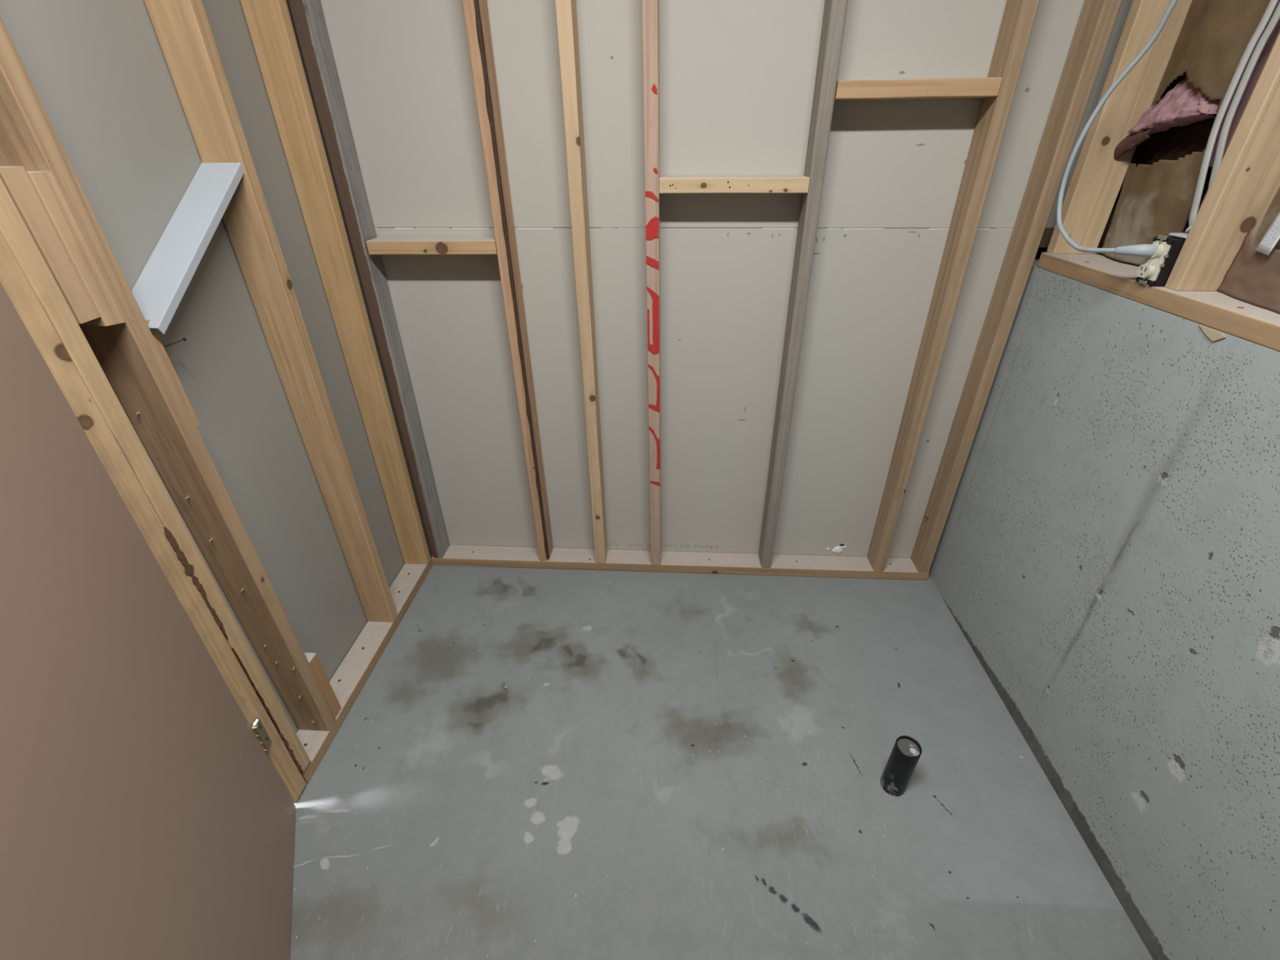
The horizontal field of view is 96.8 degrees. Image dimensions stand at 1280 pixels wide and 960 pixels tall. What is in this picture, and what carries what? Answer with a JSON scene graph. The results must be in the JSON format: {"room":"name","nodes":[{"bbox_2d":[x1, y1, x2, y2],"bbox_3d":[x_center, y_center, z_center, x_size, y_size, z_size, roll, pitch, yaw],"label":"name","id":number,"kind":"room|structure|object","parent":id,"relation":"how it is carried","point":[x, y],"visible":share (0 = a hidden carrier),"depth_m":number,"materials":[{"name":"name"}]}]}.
{"room":"unfinished basement room","nodes":[
{"label":"unfinished basement room","id":0,"kind":"room"},
{"bbox_2d":[0,0,404,733],"bbox_3d":[-0.958,-0.633,1.225,0.012,2.750,0.989,1,31,3],"label":"wall","id":1,"kind":"structure","parent":0,"point":[99,71],"depth_m":1.31,"materials":[{"name":"paint"}]},
{"bbox_2d":[0,281,295,959],"bbox_3d":[-0.731,0.131,0.635,0.050,2.030,0.790,-14,34,-22],"label":"door","id":2,"kind":"structure","parent":1,"relation":"in","point":[144,815],"depth_m":0.79,"materials":[{"name":"metal"}]},
{"bbox_2d":[285,0,1133,558],"bbox_3d":[0.146,-0.864,1.599,2.144,2.750,0.018,1,31,3],"label":"wall","id":3,"kind":"structure","parent":0,"point":[737,77],"depth_m":1.69,"materials":[{"name":"paint"}]},
{"bbox_2d":[607,542,718,548],"bbox_3d":[0.090,0.263,2.273,0.453,0.016,0.001,1,31,3],"label":"print","id":4,"kind":"object","parent":3,"relation":"attached to","point":[610,543],"depth_m":2.27},
{"bbox_2d":[1039,228,1054,247],"bbox_3d":[1.204,-0.714,1.643,0.090,0.072,0.038,1,31,3],"label":"blocking","id":5,"kind":"object","parent":3,"relation":"attached to","point":[1047,233],"visible":0.17,"depth_m":1.63,"materials":[{"name":"brown wood"}]},
{"bbox_2d":[288,551,1153,959],"bbox_3d":[-0.682,1.146,1.024,3.850,0.100,3.650,1,31,3],"label":"floor","id":6,"kind":"structure","parent":0,"point":[533,763],"depth_m":1.48,"materials":[{"name":"concrete"}]},
{"bbox_2d":[0,231,306,803],"bbox_3d":[-0.930,-0.074,0.930,0.092,2.090,0.079,1,31,3],"label":"stud","id":7,"kind":"object","parent":6,"relation":"on","point":[15,284],"visible":0.33,"depth_m":1.00,"materials":[{"name":"brown wood"}]},
{"bbox_2d":[296,559,432,783],"bbox_3d":[-0.898,0.555,1.879,0.092,0.039,0.900,1,31,3],"label":"plate","id":8,"kind":"object","parent":6,"relation":"on","point":[351,676],"visible":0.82,"depth_m":1.81,"materials":[{"name":"brown wood"}]},
{"bbox_2d":[0,177,311,775],"bbox_3d":[-0.927,-0.115,0.956,0.095,2.060,0.075,1,31,3],"label":"stud","id":9,"kind":"object","parent":8,"relation":"on","point":[13,228],"visible":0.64,"depth_m":0.99,"materials":[{"name":"brown wood"}]},
{"bbox_2d":[0,166,100,324],"bbox_3d":[-0.927,-0.350,0.859,0.091,0.217,0.042,1,31,3],"label":"block","id":10,"kind":"object","parent":9,"relation":"attached to","point":[16,180],"visible":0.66,"depth_m":0.85,"materials":[{"name":"brown wood"}]},
{"bbox_2d":[0,17,336,731],"bbox_3d":[-0.924,-0.429,0.895,0.092,2.662,0.114,1,31,3],"label":"stud","id":11,"kind":"object","parent":8,"relation":"on","point":[128,353],"visible":0.92,"depth_m":1.09,"materials":[{"name":"brown wood"}]},
{"bbox_2d":[26,171,124,325],"bbox_3d":[-0.925,-0.358,0.897,0.091,0.227,0.042,1,31,3],"label":"block","id":12,"kind":"object","parent":11,"relation":"attached to","point":[45,183],"visible":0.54,"depth_m":0.89,"materials":[{"name":"brown wood"}]},
{"bbox_2d":[145,320,199,426],"bbox_3d":[-0.917,-0.217,1.125,0.040,0.215,0.084,1,31,3],"label":"cleat","id":13,"kind":"object","parent":11,"relation":"attached to","point":[161,347],"visible":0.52,"depth_m":1.10,"materials":[{"name":"brown wood"}]},
{"bbox_2d":[143,0,397,622],"bbox_3d":[-0.901,-0.653,1.268,0.093,2.662,0.082,1,31,3],"label":"stud","id":14,"kind":"object","parent":8,"relation":"on","point":[182,28],"visible":0.98,"depth_m":1.36,"materials":[{"name":"brown wood"}]},
{"bbox_2d":[131,161,244,334],"bbox_3d":[-0.914,-0.480,1.139,0.089,0.272,0.382,1,31,3],"label":"board","id":15,"kind":"object","parent":14,"relation":"attached to","point":[164,280],"visible":0.76,"depth_m":1.13,"materials":[{"name":"white wood"}]},
{"bbox_2d":[303,652,341,717],"bbox_3d":[-0.912,0.574,1.581,0.080,0.235,0.043,1,31,3],"label":"scrap","id":16,"kind":"object","parent":8,"relation":"on","point":[317,668],"visible":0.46,"depth_m":1.57,"materials":[{"name":"brown wood"}]},
{"bbox_2d":[240,0,431,564],"bbox_3d":[-0.884,-0.811,1.534,0.092,2.662,0.085,1,31,3],"label":"stud","id":17,"kind":"object","parent":8,"relation":"on","point":[269,24],"visible":1,"depth_m":1.61,"materials":[{"name":"brown wood"}]},
{"bbox_2d":[431,545,928,580],"bbox_3d":[0.139,0.325,2.254,1.929,0.039,0.089,1,31,3],"label":"plate","id":18,"kind":"object","parent":6,"relation":"on","point":[841,566],"visible":0.93,"depth_m":2.23,"materials":[{"name":"brown wood"}]},
{"bbox_2d":[288,0,449,558],"bbox_3d":[-0.825,-0.856,1.608,0.075,2.662,0.089,1,31,3],"label":"stud","id":19,"kind":"object","parent":18,"relation":"on","point":[308,15],"visible":0.99,"depth_m":1.67,"materials":[{"name":"grey wood"}]},
{"bbox_2d":[462,0,553,560],"bbox_3d":[-0.397,-0.846,1.587,0.074,2.662,0.090,1,31,3],"label":"stud","id":20,"kind":"object","parent":18,"relation":"on","point":[475,11],"visible":1,"depth_m":1.66,"materials":[{"name":"brown wood"}]},
{"bbox_2d":[366,235,497,254],"bbox_3d":[-0.604,-0.697,1.689,0.380,0.040,0.089,1,31,3],"label":"blocking","id":21,"kind":"object","parent":20,"relation":"attached to","point":[477,245],"visible":0.96,"depth_m":1.65,"materials":[{"name":"brown wood"}]},
{"bbox_2d":[555,0,607,563],"bbox_3d":[-0.174,-0.841,1.576,0.070,2.662,0.089,1,31,3],"label":"stud","id":22,"kind":"object","parent":18,"relation":"on","point":[566,10],"visible":1,"depth_m":1.64,"materials":[{"name":"brown wood"}]},
{"bbox_2d":[641,0,661,564],"bbox_3d":[0.034,-0.836,1.565,0.084,2.662,0.090,1,31,3],"label":"stud","id":23,"kind":"object","parent":18,"relation":"on","point":[650,8],"visible":1,"depth_m":1.62,"materials":[{"name":"brown wood"}]},
{"bbox_2d":[658,175,809,193],"bbox_3d":[0.254,-0.814,1.565,0.400,0.039,0.090,1,31,3],"label":"blocking","id":24,"kind":"object","parent":23,"relation":"attached to","point":[739,184],"visible":1,"depth_m":1.53,"materials":[{"name":"brown wood"}]},
{"bbox_2d":[758,0,848,568],"bbox_3d":[0.473,-0.827,1.545,0.056,2.662,0.089,1,31,3],"label":"stud","id":25,"kind":"object","parent":18,"relation":"on","point":[834,11],"visible":1,"depth_m":1.61,"materials":[{"name":"grey wood"}]},
{"bbox_2d":[866,0,1039,571],"bbox_3d":[0.904,-0.817,1.524,0.044,2.662,0.089,1,31,3],"label":"stud","id":26,"kind":"object","parent":18,"relation":"on","point":[1018,19],"visible":0.99,"depth_m":1.60,"materials":[{"name":"beige wood"}]},
{"bbox_2d":[834,77,1002,101],"bbox_3d":[0.686,-0.986,1.435,0.391,0.041,0.089,1,31,3],"label":"blocking","id":27,"kind":"object","parent":26,"relation":"attached to","point":[968,87],"visible":0.98,"depth_m":1.40,"materials":[{"name":"brown wood"}]},
{"bbox_2d":[910,0,1122,573],"bbox_3d":[1.074,-0.813,1.515,0.073,2.662,0.089,1,31,3],"label":"stud","id":28,"kind":"object","parent":18,"relation":"on","point":[1097,18],"visible":1,"depth_m":1.59,"materials":[{"name":"beige wood"}]},
{"bbox_2d":[880,735,921,796],"bbox_3d":[0.668,0.736,1.458,0.078,0.152,0.061,-26,39,-35],"label":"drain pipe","id":29,"kind":"object","parent":6,"relation":"on","point":[906,752],"visible":1,"depth_m":1.44,"materials":[{"name":"black plastic"}]},
{"bbox_2d":[1037,247,1048,252],"bbox_3d":[1.283,-1.422,1.407,0.118,1.606,0.050,1,31,3],"label":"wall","id":30,"kind":"structure","parent":0,"point":[1040,249],"depth_m":1.79,"materials":[{"name":"black"}]},
{"bbox_2d":[928,252,1279,959],"bbox_3d":[1.163,0.657,0.610,0.249,1.142,3.640,1,31,3],"label":"wall","id":31,"kind":"structure","parent":0,"point":[1107,553],"depth_m":1.22,"materials":[{"name":"concrete"}]},
{"bbox_2d":[1037,252,1279,351],"bbox_3d":[1.102,0.177,0.261,0.140,0.040,3.150,1,31,3],"label":"plate","id":32,"kind":"object","parent":31,"relation":"on","point":[1215,309],"visible":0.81,"depth_m":1.16,"materials":[{"name":"brown wood"}]},
{"bbox_2d":[1046,0,1192,253],"bbox_3d":[1.187,-1.270,1.181,0.112,1.500,0.048,1,31,3],"label":"stud","id":33,"kind":"object","parent":32,"relation":"on","point":[1097,179],"visible":0.86,"depth_m":1.40,"materials":[{"name":"brown wood"}]},
{"bbox_2d":[1101,0,1279,265],"bbox_3d":[1.232,-1.009,1.162,0.103,1.064,0.325,1,31,3],"label":"insulation batt","id":34,"kind":"object","parent":33,"relation":"attached to","point":[1156,198],"visible":0.87,"depth_m":1.28,"materials":[{"name":"brown paper"}]},
{"bbox_2d":[1135,232,1188,286],"bbox_3d":[1.124,-0.467,1.203,0.095,0.099,0.054,1,31,3],"label":"electrical outlet","id":35,"kind":"object","parent":32,"relation":"on","point":[1156,269],"visible":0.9,"depth_m":1.19,"materials":[{"name":"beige plastic"}]},
{"bbox_2d":[1056,0,1177,257],"bbox_3d":[1.055,-1.126,0.978,0.081,1.374,0.308,-3,31,-5],"label":"power cord","id":36,"kind":"object","parent":35,"relation":"attached to","point":[1142,250],"visible":1,"depth_m":1.27,"materials":[{"name":"white plastic"}]},
{"bbox_2d":[1136,263,1155,278],"bbox_3d":[1.083,-0.448,1.217,0.011,0.025,0.034,1,31,3],"label":"socket","id":37,"kind":"object","parent":35,"relation":"attached to","point":[1144,270],"depth_m":1.21,"materials":[{"name":"beige plastic"}]},
{"bbox_2d":[1138,240,1171,281],"bbox_3d":[1.088,-0.466,1.206,0.018,0.076,0.044,1,31,3],"label":"receptacle","id":38,"kind":"object","parent":35,"relation":"attached to","point":[1157,267],"depth_m":1.19,"materials":[{"name":"beige plastic"}]},
{"bbox_2d":[1149,244,1164,257],"bbox_3d":[1.083,-0.482,1.196,0.011,0.025,0.034,1,31,3],"label":"socket","id":39,"kind":"object","parent":35,"relation":"attached to","point":[1159,248],"depth_m":1.18,"materials":[{"name":"beige plastic"}]},
{"bbox_2d":[1185,0,1278,232],"bbox_3d":[1.166,-1.104,0.887,0.022,1.318,0.099,11,33,18],"label":"cable","id":40,"kind":"object","parent":35,"relation":"attached to","point":[1268,11],"visible":0.91,"depth_m":1.15,"materials":[{"name":"white plastic"}]},
{"bbox_2d":[1207,1,1279,191],"bbox_3d":[1.167,-1.097,0.870,0.023,1.312,0.096,1,31,3],"label":"cable","id":41,"kind":"object","parent":35,"relation":"attached to","point":[1275,18],"visible":0.68,"depth_m":1.11,"materials":[{"name":"white plastic"}]},
{"bbox_2d":[1199,324,1226,341],"bbox_3d":[1.080,-0.275,1.075,0.002,0.018,0.064,1,31,3],"label":"wood splinter","id":42,"kind":"object","parent":32,"relation":"attached to","point":[1214,335],"visible":1,"depth_m":1.07,"materials":[{"name":"beige wood"}]},
{"bbox_2d":[1164,33,1279,290],"bbox_3d":[1.163,-1.044,0.803,0.112,1.500,0.037,1,31,3],"label":"stud","id":43,"kind":"object","parent":32,"relation":"on","point":[1246,182],"visible":0.89,"depth_m":1.08,"materials":[{"name":"brown wood"}]},
{"bbox_2d":[1187,30,1279,232],"bbox_3d":[1.234,-1.079,0.862,0.081,1.500,0.106,1,31,3],"label":"cable","id":44,"kind":"object","parent":32,"relation":"on","point":[1279,30],"visible":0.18,"depth_m":1.12,"materials":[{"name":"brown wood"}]},
{"bbox_2d":[1216,186,1279,313],"bbox_3d":[1.171,-0.721,0.769,0.062,0.979,0.350,1,31,3],"label":"sheet","id":45,"kind":"object","parent":32,"relation":"on","point":[1252,277],"visible":0.99,"depth_m":1.08,"materials":[{"name":"brown paper"}]},
{"bbox_2d":[1254,211,1279,255],"bbox_3d":[1.157,-0.469,1.022,0.007,0.117,0.063,10,32,17],"label":"paper label","id":46,"kind":"object","parent":45,"relation":"attached to","point":[1272,236],"visible":1,"depth_m":1.04,"materials":[{"name":"white paper"}]},
{"bbox_2d":[1095,72,1209,257],"bbox_3d":[1.264,-0.521,-0.101,0.030,1.606,3.640,1,31,3],"label":"wall","id":47,"kind":"structure","parent":0,"point":[1141,154],"depth_m":1.50,"materials":[{"name":"brown wood"}]}
]}

